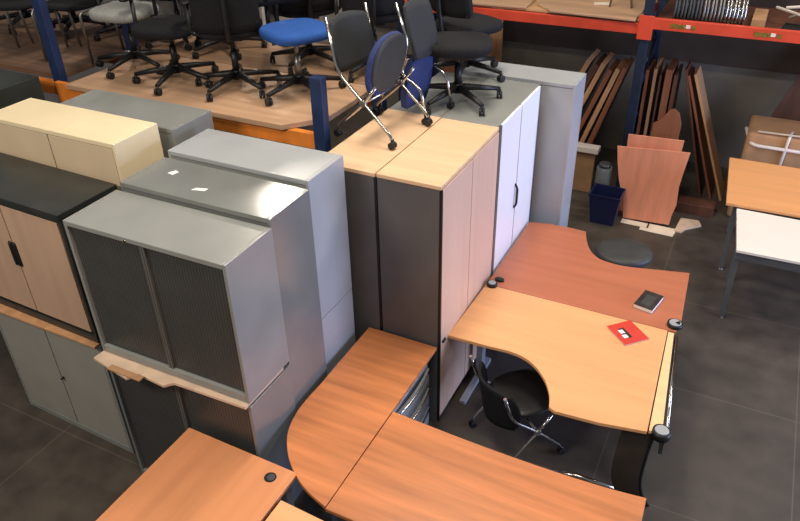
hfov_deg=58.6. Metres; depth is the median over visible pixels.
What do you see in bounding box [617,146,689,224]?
panel
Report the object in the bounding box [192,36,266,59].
swivel chair
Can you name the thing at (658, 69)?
leaning board
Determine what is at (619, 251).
stool
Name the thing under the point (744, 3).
chair
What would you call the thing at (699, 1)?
chair
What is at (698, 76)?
leaning board
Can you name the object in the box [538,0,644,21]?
board
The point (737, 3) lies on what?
chair
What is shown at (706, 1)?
chair
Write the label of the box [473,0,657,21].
shelf board
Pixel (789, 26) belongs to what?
panel
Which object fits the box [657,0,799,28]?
shelf board
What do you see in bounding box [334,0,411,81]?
swivel chair
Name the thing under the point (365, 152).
tall cabinet
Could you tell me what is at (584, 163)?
carton
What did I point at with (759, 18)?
carton
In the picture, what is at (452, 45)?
swivel chair
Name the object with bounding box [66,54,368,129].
deck
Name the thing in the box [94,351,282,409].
cardboard sheet
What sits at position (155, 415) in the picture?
shutter
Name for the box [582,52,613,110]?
leaning board
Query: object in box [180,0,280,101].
swivel chair
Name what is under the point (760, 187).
work table
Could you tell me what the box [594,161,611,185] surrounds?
canister
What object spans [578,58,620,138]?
leaning board
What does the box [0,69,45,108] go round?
storage cabinet
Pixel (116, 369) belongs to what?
flap
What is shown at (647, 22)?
rack
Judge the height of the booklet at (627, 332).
0.010 m
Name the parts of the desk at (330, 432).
leg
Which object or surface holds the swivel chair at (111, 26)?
on the deck at (110, 38)
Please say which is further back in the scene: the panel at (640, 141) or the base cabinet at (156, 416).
the panel at (640, 141)
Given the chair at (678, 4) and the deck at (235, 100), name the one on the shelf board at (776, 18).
the chair at (678, 4)
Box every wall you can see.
[177,3,798,167]
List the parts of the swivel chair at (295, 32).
backrest, seat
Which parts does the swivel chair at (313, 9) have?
armrest, seat, backrest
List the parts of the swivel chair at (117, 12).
seat, armrest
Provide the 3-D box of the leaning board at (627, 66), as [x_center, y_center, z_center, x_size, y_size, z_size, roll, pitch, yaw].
[2.356,-1.649,8.317,0.457,1.393,0.440,14,36,23]
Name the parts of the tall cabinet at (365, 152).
edge trim, panel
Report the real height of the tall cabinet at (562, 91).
1.945 m
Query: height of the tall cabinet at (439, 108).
1.941 m
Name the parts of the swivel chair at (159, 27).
armrest, seat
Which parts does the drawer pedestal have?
handle, drawer, handle, drawer, handle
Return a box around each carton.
[572,151,595,191]
[727,115,799,215]
[751,8,768,26]
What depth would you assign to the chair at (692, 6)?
6.86 m
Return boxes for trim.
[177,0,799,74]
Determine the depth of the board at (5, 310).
4.68 m
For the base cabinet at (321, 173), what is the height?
0.978 m
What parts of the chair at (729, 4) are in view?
frame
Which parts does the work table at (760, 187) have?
leg, leg, frame rail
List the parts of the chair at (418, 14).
frame, seat, backrest, frame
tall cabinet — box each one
[120,157,326,412]
[329,109,440,341]
[376,118,498,421]
[389,72,487,117]
[442,77,541,276]
[462,61,585,226]
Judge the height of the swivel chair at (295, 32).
1.024 m
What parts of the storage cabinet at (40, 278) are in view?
handle, handle, door, door, panel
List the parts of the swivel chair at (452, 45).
seat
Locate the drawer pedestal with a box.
[394,365,429,424]
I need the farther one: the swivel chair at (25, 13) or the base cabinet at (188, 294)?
the swivel chair at (25, 13)
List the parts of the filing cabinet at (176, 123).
panel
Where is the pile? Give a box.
[776,5,799,18]
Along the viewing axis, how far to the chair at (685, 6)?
6.89 m
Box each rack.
[31,0,434,151]
[397,0,799,186]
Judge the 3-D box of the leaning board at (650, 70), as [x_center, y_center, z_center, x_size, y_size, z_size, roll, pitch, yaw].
[2.758,-1.548,8.142,0.030,1.400,0.440,14,36,23]
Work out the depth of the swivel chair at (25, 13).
7.21 m
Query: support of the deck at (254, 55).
on the rack at (319, 139)
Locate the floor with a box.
[0,106,799,520]
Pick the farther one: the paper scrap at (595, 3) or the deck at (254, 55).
the paper scrap at (595, 3)
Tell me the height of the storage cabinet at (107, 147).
2.180 m
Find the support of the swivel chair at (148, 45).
on the deck at (254, 55)
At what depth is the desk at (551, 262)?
5.51 m
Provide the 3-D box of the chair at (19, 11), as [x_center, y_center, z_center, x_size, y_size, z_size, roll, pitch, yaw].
[-3.770,-2.408,6.530,0.534,0.835,0.482,-28,41,-35]
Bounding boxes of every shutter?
[71,227,168,364]
[117,375,185,467]
[146,248,244,391]
[180,387,267,519]
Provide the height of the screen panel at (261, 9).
1.000 m
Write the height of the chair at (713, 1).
0.778 m
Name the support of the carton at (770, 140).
on the floor
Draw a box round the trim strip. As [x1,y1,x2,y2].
[577,142,600,154]
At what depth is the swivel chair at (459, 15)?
5.56 m
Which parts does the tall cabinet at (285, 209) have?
panel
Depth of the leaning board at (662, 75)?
7.79 m
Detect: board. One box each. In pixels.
[0,303,100,348]
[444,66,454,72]
[472,0,535,8]
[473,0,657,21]
[488,8,502,61]
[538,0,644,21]
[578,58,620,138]
[579,57,627,142]
[580,49,600,73]
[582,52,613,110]
[584,53,607,93]
[587,57,634,143]
[634,62,648,133]
[636,59,655,134]
[643,58,663,135]
[649,64,667,135]
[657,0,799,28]
[657,58,679,120]
[668,64,682,110]
[685,60,704,196]
[688,66,714,198]
[694,65,724,200]
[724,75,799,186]
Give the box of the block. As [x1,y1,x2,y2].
[675,195,715,217]
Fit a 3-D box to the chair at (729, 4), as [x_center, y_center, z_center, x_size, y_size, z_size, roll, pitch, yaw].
[3.190,-2.700,6.770,0.054,0.778,0.537,12,35,19]
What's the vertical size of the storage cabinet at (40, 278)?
0.933 m
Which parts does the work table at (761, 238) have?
leg, leg, frame rail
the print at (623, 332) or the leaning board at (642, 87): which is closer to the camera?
the print at (623, 332)
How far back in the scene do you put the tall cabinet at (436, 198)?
4.71 m
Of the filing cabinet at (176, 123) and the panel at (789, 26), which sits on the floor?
the filing cabinet at (176, 123)
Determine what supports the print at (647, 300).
on the booklet at (648, 301)
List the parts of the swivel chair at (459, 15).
backrest, seat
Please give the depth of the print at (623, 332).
4.93 m
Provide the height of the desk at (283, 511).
0.730 m
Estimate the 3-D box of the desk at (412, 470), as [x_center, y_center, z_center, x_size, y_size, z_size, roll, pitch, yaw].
[0.476,1.593,3.960,1.533,0.730,0.800,14,36,23]
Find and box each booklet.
[607,320,648,345]
[633,290,663,313]
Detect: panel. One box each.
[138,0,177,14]
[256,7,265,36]
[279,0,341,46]
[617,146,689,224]
[619,134,683,210]
[650,108,681,139]
[781,23,799,30]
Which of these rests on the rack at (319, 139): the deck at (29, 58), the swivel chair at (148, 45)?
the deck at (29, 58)
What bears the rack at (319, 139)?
on the floor
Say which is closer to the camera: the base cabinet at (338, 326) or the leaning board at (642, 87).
the base cabinet at (338, 326)
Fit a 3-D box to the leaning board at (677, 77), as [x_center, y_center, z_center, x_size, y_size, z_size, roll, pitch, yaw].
[3.018,-1.474,8.036,0.030,1.380,0.440,14,36,23]
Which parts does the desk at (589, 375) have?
leg, leg, leg, rail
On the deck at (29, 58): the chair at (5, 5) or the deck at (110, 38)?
the chair at (5, 5)
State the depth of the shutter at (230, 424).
4.17 m
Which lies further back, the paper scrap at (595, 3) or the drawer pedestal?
the paper scrap at (595, 3)
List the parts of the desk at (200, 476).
grommet lid, leg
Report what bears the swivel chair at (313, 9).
on the deck at (254, 55)
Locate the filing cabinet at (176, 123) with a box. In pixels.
[59,89,213,157]
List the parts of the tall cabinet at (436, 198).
panel, edge trim, door, door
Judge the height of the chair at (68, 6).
0.835 m
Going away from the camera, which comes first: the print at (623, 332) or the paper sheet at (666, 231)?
the print at (623, 332)
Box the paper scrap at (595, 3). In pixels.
[594,2,608,4]
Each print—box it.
[618,328,631,337]
[641,294,656,306]
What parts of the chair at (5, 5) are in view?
leg, seat, frame, leg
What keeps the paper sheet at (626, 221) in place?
on the floor
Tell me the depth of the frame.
7.27 m
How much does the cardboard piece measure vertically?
0.019 m
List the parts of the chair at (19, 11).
leg, leg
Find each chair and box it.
[0,0,68,61]
[0,9,60,33]
[7,10,34,43]
[33,0,124,64]
[52,11,107,39]
[88,0,179,79]
[93,20,141,41]
[119,0,218,95]
[145,0,191,50]
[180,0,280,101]
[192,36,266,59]
[257,0,346,105]
[269,0,341,73]
[323,2,432,149]
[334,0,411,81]
[377,0,454,124]
[425,31,501,115]
[429,0,504,82]
[468,355,565,457]
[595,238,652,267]
[673,0,682,18]
[680,0,689,19]
[687,0,696,20]
[694,0,703,20]
[701,0,710,21]
[708,0,718,22]
[716,0,725,22]
[723,0,733,23]
[730,0,741,24]
[738,0,749,24]
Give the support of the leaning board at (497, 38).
on the floor
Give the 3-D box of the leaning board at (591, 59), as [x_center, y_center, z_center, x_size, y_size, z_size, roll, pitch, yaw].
[1.904,-1.784,8.499,0.684,1.439,0.440,14,36,23]
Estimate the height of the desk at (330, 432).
0.730 m
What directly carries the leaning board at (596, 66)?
on the floor
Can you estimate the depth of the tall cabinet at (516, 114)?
5.51 m
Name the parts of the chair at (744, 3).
frame, frame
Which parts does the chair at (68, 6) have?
seat, leg, frame, leg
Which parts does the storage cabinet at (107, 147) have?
door, door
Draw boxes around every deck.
[0,8,173,49]
[0,29,126,77]
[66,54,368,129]
[153,35,408,84]
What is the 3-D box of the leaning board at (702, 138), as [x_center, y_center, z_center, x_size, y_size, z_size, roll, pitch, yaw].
[3.360,-1.409,7.934,0.511,1.367,0.350,14,36,23]
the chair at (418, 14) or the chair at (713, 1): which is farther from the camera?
the chair at (713, 1)
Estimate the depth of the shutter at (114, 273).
3.97 m
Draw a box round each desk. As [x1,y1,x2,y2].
[96,428,296,520]
[265,500,322,520]
[287,327,436,520]
[325,412,645,520]
[448,280,682,506]
[490,222,689,356]
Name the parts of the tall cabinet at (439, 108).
door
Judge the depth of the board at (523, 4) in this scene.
7.58 m
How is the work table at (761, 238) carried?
on the floor
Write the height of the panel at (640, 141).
0.874 m
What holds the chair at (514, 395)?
on the floor
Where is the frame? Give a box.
[608,0,632,7]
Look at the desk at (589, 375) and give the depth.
4.72 m
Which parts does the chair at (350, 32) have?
backrest, cross leg, frame, seat, cross leg, frame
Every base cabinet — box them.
[63,190,288,403]
[110,364,302,520]
[168,128,351,318]
[322,289,355,375]
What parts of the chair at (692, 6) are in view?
frame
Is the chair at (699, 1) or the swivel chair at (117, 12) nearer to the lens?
the swivel chair at (117, 12)
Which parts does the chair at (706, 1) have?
frame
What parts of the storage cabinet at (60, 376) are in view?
door, door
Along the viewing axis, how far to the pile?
6.65 m
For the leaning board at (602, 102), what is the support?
on the floor
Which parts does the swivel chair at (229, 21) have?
armrest, backrest, seat, armrest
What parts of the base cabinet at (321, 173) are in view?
panel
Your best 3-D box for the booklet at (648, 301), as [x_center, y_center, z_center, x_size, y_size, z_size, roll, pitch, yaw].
[1.819,0.301,5.217,0.140,0.032,0.220,23,40,32]
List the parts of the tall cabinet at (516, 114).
edge trim, door, handle, door, edge trim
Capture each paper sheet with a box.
[620,218,647,227]
[639,224,674,236]
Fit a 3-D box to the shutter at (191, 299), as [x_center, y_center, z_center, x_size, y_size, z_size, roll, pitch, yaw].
[-1.069,0.322,3.776,0.507,0.814,0.010,14,36,22]
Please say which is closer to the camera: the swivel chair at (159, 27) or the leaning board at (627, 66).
the swivel chair at (159, 27)
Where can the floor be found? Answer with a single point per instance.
(732, 451)
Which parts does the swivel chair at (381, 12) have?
armrest, backrest, seat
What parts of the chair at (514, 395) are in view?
frame, cross leg, backrest, seat, frame, cross leg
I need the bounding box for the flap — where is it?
[107,364,143,381]
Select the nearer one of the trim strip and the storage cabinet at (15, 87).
the storage cabinet at (15, 87)
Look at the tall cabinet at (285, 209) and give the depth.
4.07 m
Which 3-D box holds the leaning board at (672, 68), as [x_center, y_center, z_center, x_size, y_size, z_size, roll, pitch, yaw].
[2.954,-1.511,8.049,0.070,1.430,0.440,14,36,23]
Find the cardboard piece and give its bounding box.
[674,218,700,232]
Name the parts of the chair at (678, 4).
frame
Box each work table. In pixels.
[718,157,799,269]
[718,208,799,317]
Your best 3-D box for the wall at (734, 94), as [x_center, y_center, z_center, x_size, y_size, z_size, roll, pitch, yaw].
[2.953,-2.758,8.462,15.500,3.320,0.200,14,36,23]
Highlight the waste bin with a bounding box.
[589,183,625,225]
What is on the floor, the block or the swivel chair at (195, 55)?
the block
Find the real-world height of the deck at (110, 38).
0.042 m
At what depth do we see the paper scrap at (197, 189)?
4.00 m
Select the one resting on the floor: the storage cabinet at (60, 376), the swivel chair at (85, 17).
the storage cabinet at (60, 376)
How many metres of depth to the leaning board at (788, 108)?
7.78 m
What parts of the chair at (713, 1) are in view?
frame, frame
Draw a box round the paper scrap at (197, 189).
[192,188,206,190]
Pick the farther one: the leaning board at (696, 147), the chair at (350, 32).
the leaning board at (696, 147)
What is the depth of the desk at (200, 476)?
3.90 m
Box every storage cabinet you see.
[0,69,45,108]
[0,98,163,190]
[0,152,116,342]
[0,313,134,453]
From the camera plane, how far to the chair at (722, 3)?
6.75 m
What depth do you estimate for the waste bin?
7.59 m
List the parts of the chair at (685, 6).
frame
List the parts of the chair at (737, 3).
frame, frame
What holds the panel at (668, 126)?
on the floor

